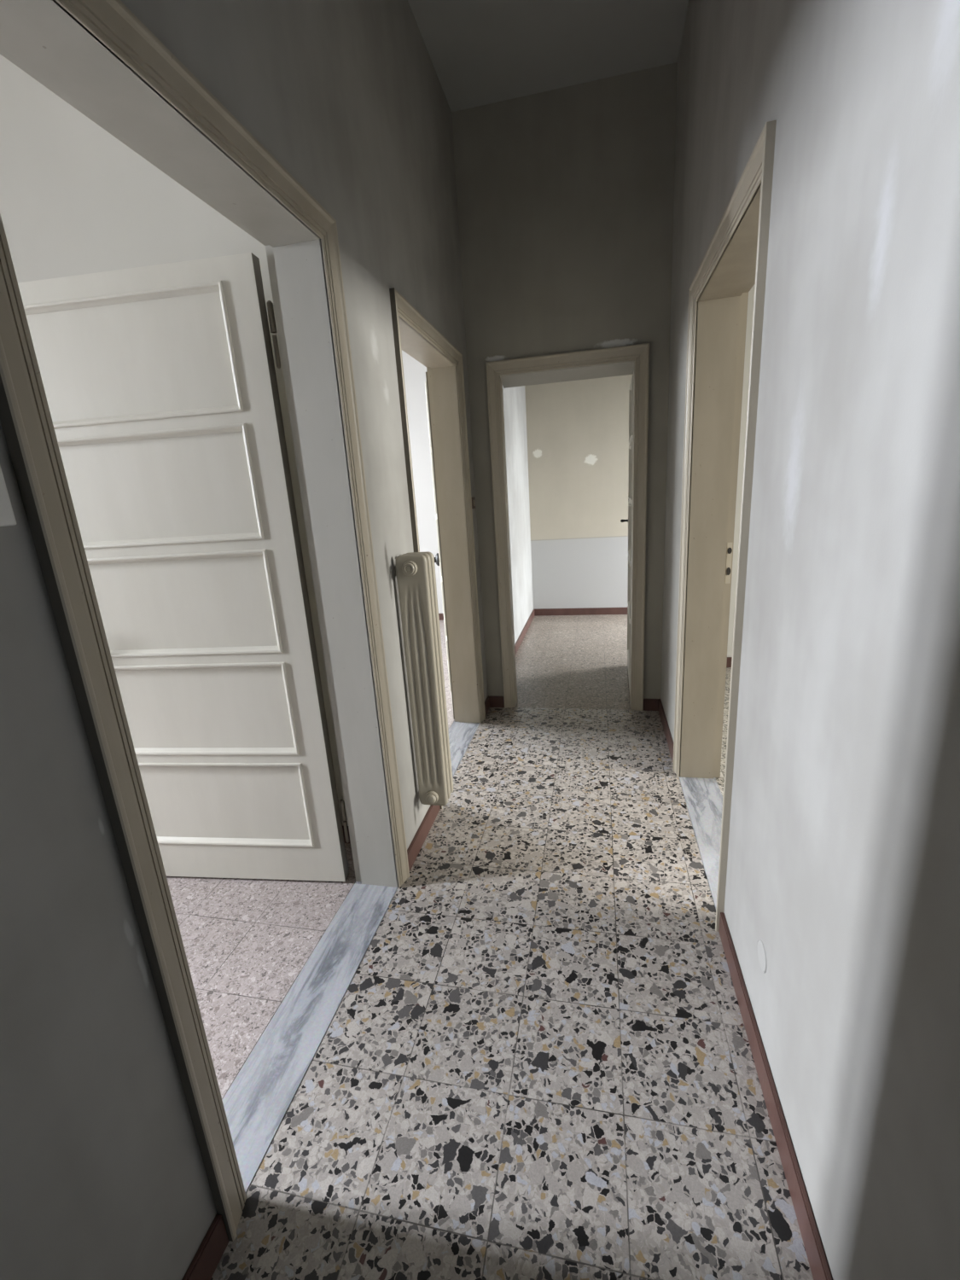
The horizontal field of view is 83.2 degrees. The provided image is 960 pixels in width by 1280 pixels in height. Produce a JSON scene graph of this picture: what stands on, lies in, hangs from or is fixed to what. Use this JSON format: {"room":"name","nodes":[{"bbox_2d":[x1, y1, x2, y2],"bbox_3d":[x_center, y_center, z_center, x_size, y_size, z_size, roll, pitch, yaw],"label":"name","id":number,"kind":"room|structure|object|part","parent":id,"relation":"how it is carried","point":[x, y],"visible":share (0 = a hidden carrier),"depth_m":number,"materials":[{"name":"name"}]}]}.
{"room":"apartment hallway","nodes":[
{"label":"apartment hallway","id":0,"kind":"room"},
{"bbox_2d":[0,54,348,826],"bbox_3d":[-2.121,-0.752,2.265,3.295,3.356,0.100,0,15,12],"label":"wall","id":1,"kind":"structure","parent":0,"point":[75,199],"depth_m":1.82,"materials":[{"name":"beige paint"}]},
{"bbox_2d":[342,825,350,843],"bbox_3d":[-2.031,0.841,2.638,3.295,0.080,0.012,0,15,12],"label":"baseboard","id":2,"kind":"structure","parent":1,"relation":"attached to","point":[342,825],"depth_m":2.31,"materials":[{"name":"brown wood"}]},
{"bbox_2d":[166,843,361,1099],"bbox_3d":[-2.425,1.440,0.856,3.282,0.100,3.850,0,15,12],"label":"floor","id":3,"kind":"structure","parent":0,"point":[247,942],"depth_m":1.82,"materials":[{"name":"pink stone"}]},
{"bbox_2d":[0,0,533,1279],"bbox_3d":[-0.351,-0.865,2.263,0.165,3.356,7.780,0,15,12],"label":"wall","id":4,"kind":"structure","parent":0,"point":[103,1176],"depth_m":0.92,"materials":[{"name":"paint"}]},
{"bbox_2d":[0,465,16,526],"bbox_3d":[-0.611,-0.176,0.640,0.014,0.086,0.099,0,15,12],"label":"switch plate","id":5,"kind":"object","parent":4,"relation":"attached to","point":[7,516],"visible":1,"depth_m":0.68,"materials":[{"name":"white plastic"}]},
{"bbox_2d":[17,252,349,881],"bbox_3d":[-1.046,-0.076,1.881,0.987,2.096,0.166,-2,15,8],"label":"door","id":6,"kind":"structure","parent":4,"relation":"in","point":[160,381],"depth_m":1.80,"materials":[{"name":"beige paint"}]},
{"bbox_3d":[-1.107,-0.860,1.671,0.761,0.346,0.016,-2,15,8],"label":"panel","id":7,"kind":"part","parent":6,"relation":"part of","materials":[{"name":"beige paint"}]},
{"bbox_3d":[-1.107,-0.860,1.671,0.765,0.350,0.055,-2,15,8],"label":"panel moulding","id":8,"kind":"part","parent":6,"relation":"part of","materials":[{"name":"beige paint"}]},
{"bbox_3d":[-1.084,-0.490,1.771,0.761,0.346,0.016,-2,15,8],"label":"panel","id":9,"kind":"part","parent":6,"relation":"part of","materials":[{"name":"beige paint"}]},
{"bbox_3d":[-1.084,-0.490,1.771,0.765,0.350,0.055,-2,15,8],"label":"panel moulding","id":10,"kind":"part","parent":6,"relation":"part of","materials":[{"name":"beige paint"}]},
{"bbox_3d":[-1.060,-0.121,1.871,0.761,0.346,0.016,-2,15,8],"label":"panel","id":11,"kind":"part","parent":6,"relation":"part of","materials":[{"name":"beige paint"}]},
{"bbox_3d":[-1.060,-0.121,1.871,0.765,0.350,0.055,-2,15,8],"label":"panel moulding","id":12,"kind":"part","parent":6,"relation":"part of","materials":[{"name":"beige paint"}]},
{"bbox_3d":[-1.036,0.249,1.970,0.761,0.346,0.016,-2,15,8],"label":"panel","id":13,"kind":"part","parent":6,"relation":"part of","materials":[{"name":"beige paint"}]},
{"bbox_3d":[-1.036,0.249,1.970,0.765,0.350,0.055,-2,15,8],"label":"panel moulding","id":14,"kind":"part","parent":6,"relation":"part of","materials":[{"name":"beige paint"}]},
{"bbox_3d":[-1.012,0.619,2.070,0.761,0.346,0.016,-2,15,8],"label":"panel","id":15,"kind":"part","parent":6,"relation":"part of","materials":[{"name":"beige paint"}]},
{"bbox_3d":[-1.012,0.619,2.070,0.765,0.350,0.055,-2,15,8],"label":"panel moulding","id":16,"kind":"part","parent":6,"relation":"part of","materials":[{"name":"beige paint"}]},
{"bbox_2d":[0,0,409,1241],"bbox_3d":[-0.547,0.007,1.327,0.200,2.184,1.080,0,15,12],"label":"door frame","id":17,"kind":"structure","parent":4,"relation":"attached to","point":[97,56],"depth_m":1.04,"materials":[{"name":"beige paint"}]},
{"bbox_2d":[182,1214,228,1279],"bbox_3d":[-0.735,1.458,0.039,0.012,0.080,2.194,0,15,12],"label":"baseboard","id":18,"kind":"structure","parent":4,"relation":"attached to","point":[207,1257],"depth_m":1.03,"materials":[{"name":"brown wood"}]},
{"bbox_2d":[222,883,397,1192],"bbox_3d":[-0.489,1.088,1.621,0.176,0.062,0.942,0,15,12],"label":"threshold","id":19,"kind":"object","parent":4,"relation":"attached to","point":[259,1097],"visible":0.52,"depth_m":1.51,"materials":[{"name":"stone"}]},
{"bbox_2d":[407,805,440,871],"bbox_3d":[-0.242,0.815,2.308,0.012,0.080,0.457,0,15,12],"label":"baseboard","id":20,"kind":"structure","parent":4,"relation":"attached to","point":[421,834],"depth_m":2.27,"materials":[{"name":"brown wood"}]},
{"bbox_2d":[395,551,453,805],"bbox_3d":[-0.223,0.177,2.132,0.137,1.027,0.150,0,15,12],"label":"radiator","id":21,"kind":"object","parent":4,"relation":"attached to","point":[416,571],"visible":1,"depth_m":2.09,"materials":[{"name":"beige metal"}]},
{"bbox_2d":[389,287,485,808],"bbox_3d":[-0.230,-0.386,2.765,0.192,2.155,1.048,0,15,12],"label":"door frame","id":22,"kind":"structure","parent":4,"relation":"attached to","point":[413,334],"depth_m":3.08,"materials":[{"name":"beige paint"}]},
{"bbox_2d":[424,372,454,719],"bbox_3d":[-0.253,-0.597,3.679,0.210,2.066,0.896,-5,15,-4],"label":"door","id":23,"kind":"structure","parent":4,"relation":"in","point":[438,559],"depth_m":3.31,"materials":[{"name":"beige paint"}]},
{"bbox_3d":[-0.305,-1.395,3.464,0.055,0.350,0.695,-5,15,-4],"label":"panel moulding","id":24,"kind":"part","parent":23,"relation":"part of","materials":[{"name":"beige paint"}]},
{"bbox_3d":[-0.281,-1.025,3.564,0.055,0.350,0.695,-5,15,-4],"label":"panel moulding","id":25,"kind":"part","parent":23,"relation":"part of","materials":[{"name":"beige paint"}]},
{"bbox_3d":[-0.344,-0.603,4.072,0.084,0.096,0.096,-5,15,-4],"label":"knob","id":26,"kind":"part","parent":23,"relation":"part of","materials":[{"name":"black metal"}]},
{"bbox_3d":[-0.257,-0.656,3.664,0.055,0.350,0.695,-5,15,-4],"label":"panel moulding","id":27,"kind":"part","parent":23,"relation":"part of","materials":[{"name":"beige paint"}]},
{"bbox_3d":[-0.233,-0.286,3.763,0.055,0.350,0.695,-5,15,-4],"label":"panel moulding","id":28,"kind":"part","parent":23,"relation":"part of","materials":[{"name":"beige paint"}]},
{"bbox_3d":[-0.210,0.084,3.863,0.055,0.350,0.695,-5,15,-4],"label":"panel moulding","id":29,"kind":"part","parent":23,"relation":"part of","materials":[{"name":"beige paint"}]},
{"bbox_2d":[448,721,479,778],"bbox_3d":[-0.177,0.681,3.056,0.176,0.062,0.910,0,15,12],"label":"threshold","id":30,"kind":"object","parent":4,"relation":"attached to","point":[461,735],"visible":0.34,"depth_m":3.24,"materials":[{"name":"stone"}]},
{"bbox_2d":[471,496,475,508],"bbox_3d":[-0.040,-0.828,3.268,0.017,0.068,0.070,0,15,12],"label":"bell push","id":31,"kind":"object","parent":4,"relation":"attached to","point":[473,497],"visible":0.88,"depth_m":3.25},
{"bbox_2d":[484,695,489,715],"bbox_3d":[0.041,0.446,3.609,0.012,0.080,0.204,0,15,12],"label":"baseboard","id":32,"kind":"structure","parent":4,"relation":"attached to","point":[487,701],"depth_m":3.63,"materials":[{"name":"brown wood"}]},
{"bbox_2d":[514,609,534,653],"bbox_3d":[0.361,0.028,5.085,0.012,0.080,2.650,0,15,12],"label":"baseboard","id":33,"kind":"structure","parent":4,"relation":"attached to","point":[522,634],"depth_m":5.45,"materials":[{"name":"brown wood"}]},
{"bbox_2d":[401,349,443,613],"bbox_3d":[-1.268,-1.866,6.192,3.295,3.356,0.100,0,15,12],"label":"wall","id":34,"kind":"structure","parent":0,"point":[414,371],"depth_m":5.96,"materials":[{"name":"white paint"}]},
{"bbox_2d":[438,613,443,620],"bbox_3d":[-1.178,-0.272,6.565,3.295,0.080,0.012,0,15,12],"label":"baseboard","id":35,"kind":"structure","parent":34,"relation":"attached to","point":[440,615],"depth_m":6.40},
{"bbox_2d":[439,620,454,729],"bbox_3d":[-1.594,0.356,4.679,3.282,0.100,4.070,0,15,12],"label":"floor","id":36,"kind":"structure","parent":0,"point":[448,695],"depth_m":4.37,"materials":[{"name":"pink stone"}]},
{"bbox_2d":[210,614,813,1279],"bbox_3d":[2.248,0.786,2.166,4.942,0.100,7.780,0,15,12],"label":"floor","id":37,"kind":"structure","parent":0,"point":[538,1062],"depth_m":1.40,"materials":[{"name":"stone"}]},
{"bbox_2d":[407,0,689,111],"bbox_3d":[-0.113,-2.162,0.362,1.127,0.100,4.990,0,15,12],"label":"ceiling","id":38,"kind":"structure","parent":0,"point":[481,52],"depth_m":2.44,"materials":[{"name":"paint"}]},
{"bbox_2d":[451,62,677,698],"bbox_3d":[0.519,-1.181,3.226,1.127,3.356,0.140,0,15,12],"label":"wall","id":39,"kind":"structure","parent":0,"point":[565,195],"depth_m":2.90,"materials":[{"name":"paint"}]},
{"bbox_2d":[488,695,504,707],"bbox_3d":[0.115,0.420,3.688,0.100,0.080,0.012,0,15,12],"label":"baseboard","id":40,"kind":"structure","parent":39,"relation":"attached to","point":[495,701],"depth_m":3.68,"materials":[{"name":"brown wood"}]},
{"bbox_2d":[485,343,649,710],"bbox_3d":[0.557,-0.593,3.373,0.906,2.142,0.162,0,15,12],"label":"door frame","id":41,"kind":"structure","parent":39,"relation":"attached to","point":[616,361],"depth_m":3.20,"materials":[{"name":"beige paint"}]},
{"bbox_2d":[620,370,634,696],"bbox_3d":[1.055,-0.684,3.724,0.162,2.048,0.741,0,16,14],"label":"door","id":42,"kind":"structure","parent":39,"relation":"in","point":[631,390],"depth_m":3.75,"materials":[{"name":"beige paint"}]},
{"bbox_3d":[1.099,-0.012,3.906,0.055,0.350,0.540,0,16,14],"label":"panel moulding","id":43,"kind":"part","parent":42,"relation":"part of","materials":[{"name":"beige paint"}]},
{"bbox_3d":[1.075,-0.382,3.806,0.055,0.350,0.540,0,16,14],"label":"panel moulding","id":44,"kind":"part","parent":42,"relation":"part of","materials":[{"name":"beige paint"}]},
{"bbox_3d":[1.051,-0.751,3.707,0.055,0.350,0.540,0,16,14],"label":"panel moulding","id":45,"kind":"part","parent":42,"relation":"part of","materials":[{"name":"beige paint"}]},
{"bbox_3d":[1.027,-1.121,3.607,0.055,0.350,0.540,0,16,14],"label":"panel moulding","id":46,"kind":"part","parent":42,"relation":"part of","materials":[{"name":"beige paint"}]},
{"bbox_3d":[1.056,-0.684,3.725,0.042,2.048,0.740,0,16,14],"label":"frame","id":47,"kind":"part","parent":42,"relation":"part of","materials":[{"name":"beige paint"}]},
{"bbox_3d":[1.004,-1.491,3.507,0.055,0.350,0.540,0,16,14],"label":"panel moulding","id":48,"kind":"part","parent":42,"relation":"part of","materials":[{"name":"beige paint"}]},
{"bbox_2d":[643,698,658,710],"bbox_3d":[1.098,0.415,3.473,0.094,0.080,0.012,0,15,12],"label":"baseboard","id":49,"kind":"structure","parent":39,"relation":"attached to","point":[648,704],"depth_m":3.47,"materials":[{"name":"brown wood"}]},
{"bbox_2d":[524,374,632,609],"bbox_3d":[2.071,-1.929,5.629,3.140,3.356,0.120,0,15,12],"label":"wall","id":50,"kind":"structure","parent":0,"point":[578,431],"depth_m":5.87,"materials":[{"name":"paint"}]},
{"bbox_2d":[534,607,627,616],"bbox_3d":[2.165,-0.333,5.991,3.128,0.080,0.012,0,15,12],"label":"baseboard","id":51,"kind":"structure","parent":50,"relation":"attached to","point":[584,611],"depth_m":6.21,"materials":[{"name":"brown wood"}]},
{"bbox_2d":[727,285,754,657],"bbox_3d":[3.192,-1.430,3.510,3.650,3.356,0.100,0,15,12],"label":"wall","id":52,"kind":"structure","parent":0,"point":[751,293],"depth_m":3.81,"materials":[{"name":"paint"}]},
{"bbox_2d":[726,657,732,667],"bbox_3d":[3.282,0.164,3.882,3.650,0.080,0.012,0,15,12],"label":"baseboard","id":53,"kind":"structure","parent":52,"relation":"attached to","point":[729,659],"depth_m":4.17,"materials":[{"name":"brown wood"}]},
{"bbox_2d":[660,0,959,1279],"bbox_3d":[0.725,-0.633,1.144,0.165,3.356,5.990,0,15,12],"label":"wall","id":54,"kind":"structure","parent":0,"point":[843,860],"depth_m":0.85,"materials":[{"name":"paint"}]},
{"bbox_2d":[658,698,673,763],"bbox_3d":[1.071,0.517,3.100,0.012,0.080,0.780,0,15,12],"label":"baseboard","id":55,"kind":"structure","parent":54,"relation":"attached to","point":[667,733],"depth_m":3.09,"materials":[{"name":"brown wood"}]},
{"bbox_2d":[679,777,722,908],"bbox_3d":[0.975,0.829,2.232,0.170,0.062,0.920,0,15,12],"label":"threshold","id":56,"kind":"object","parent":54,"relation":"attached to","point":[703,797],"visible":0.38,"depth_m":2.34,"materials":[{"name":"stone"}]},
{"bbox_2d":[672,120,776,931],"bbox_3d":[0.906,-0.239,1.944,0.212,2.159,1.058,0,15,12],"label":"door frame","id":57,"kind":"structure","parent":54,"relation":"attached to","point":[735,260],"depth_m":2.22,"materials":[{"name":"beige paint"}]},
{"bbox_3d":[1.093,-0.337,2.376,0.020,0.180,0.002,0,15,12],"label":"strike plate","id":58,"kind":"part","parent":57,"relation":"part of","materials":[{"name":"beige paint"}]},
{"bbox_2d":[718,912,832,1279],"bbox_3d":[0.452,1.325,0.251,0.012,0.080,3.150,0,15,12],"label":"baseboard","id":59,"kind":"structure","parent":54,"relation":"attached to","point":[819,1266],"depth_m":1.17,"materials":[{"name":"brown wood"}]}
]}

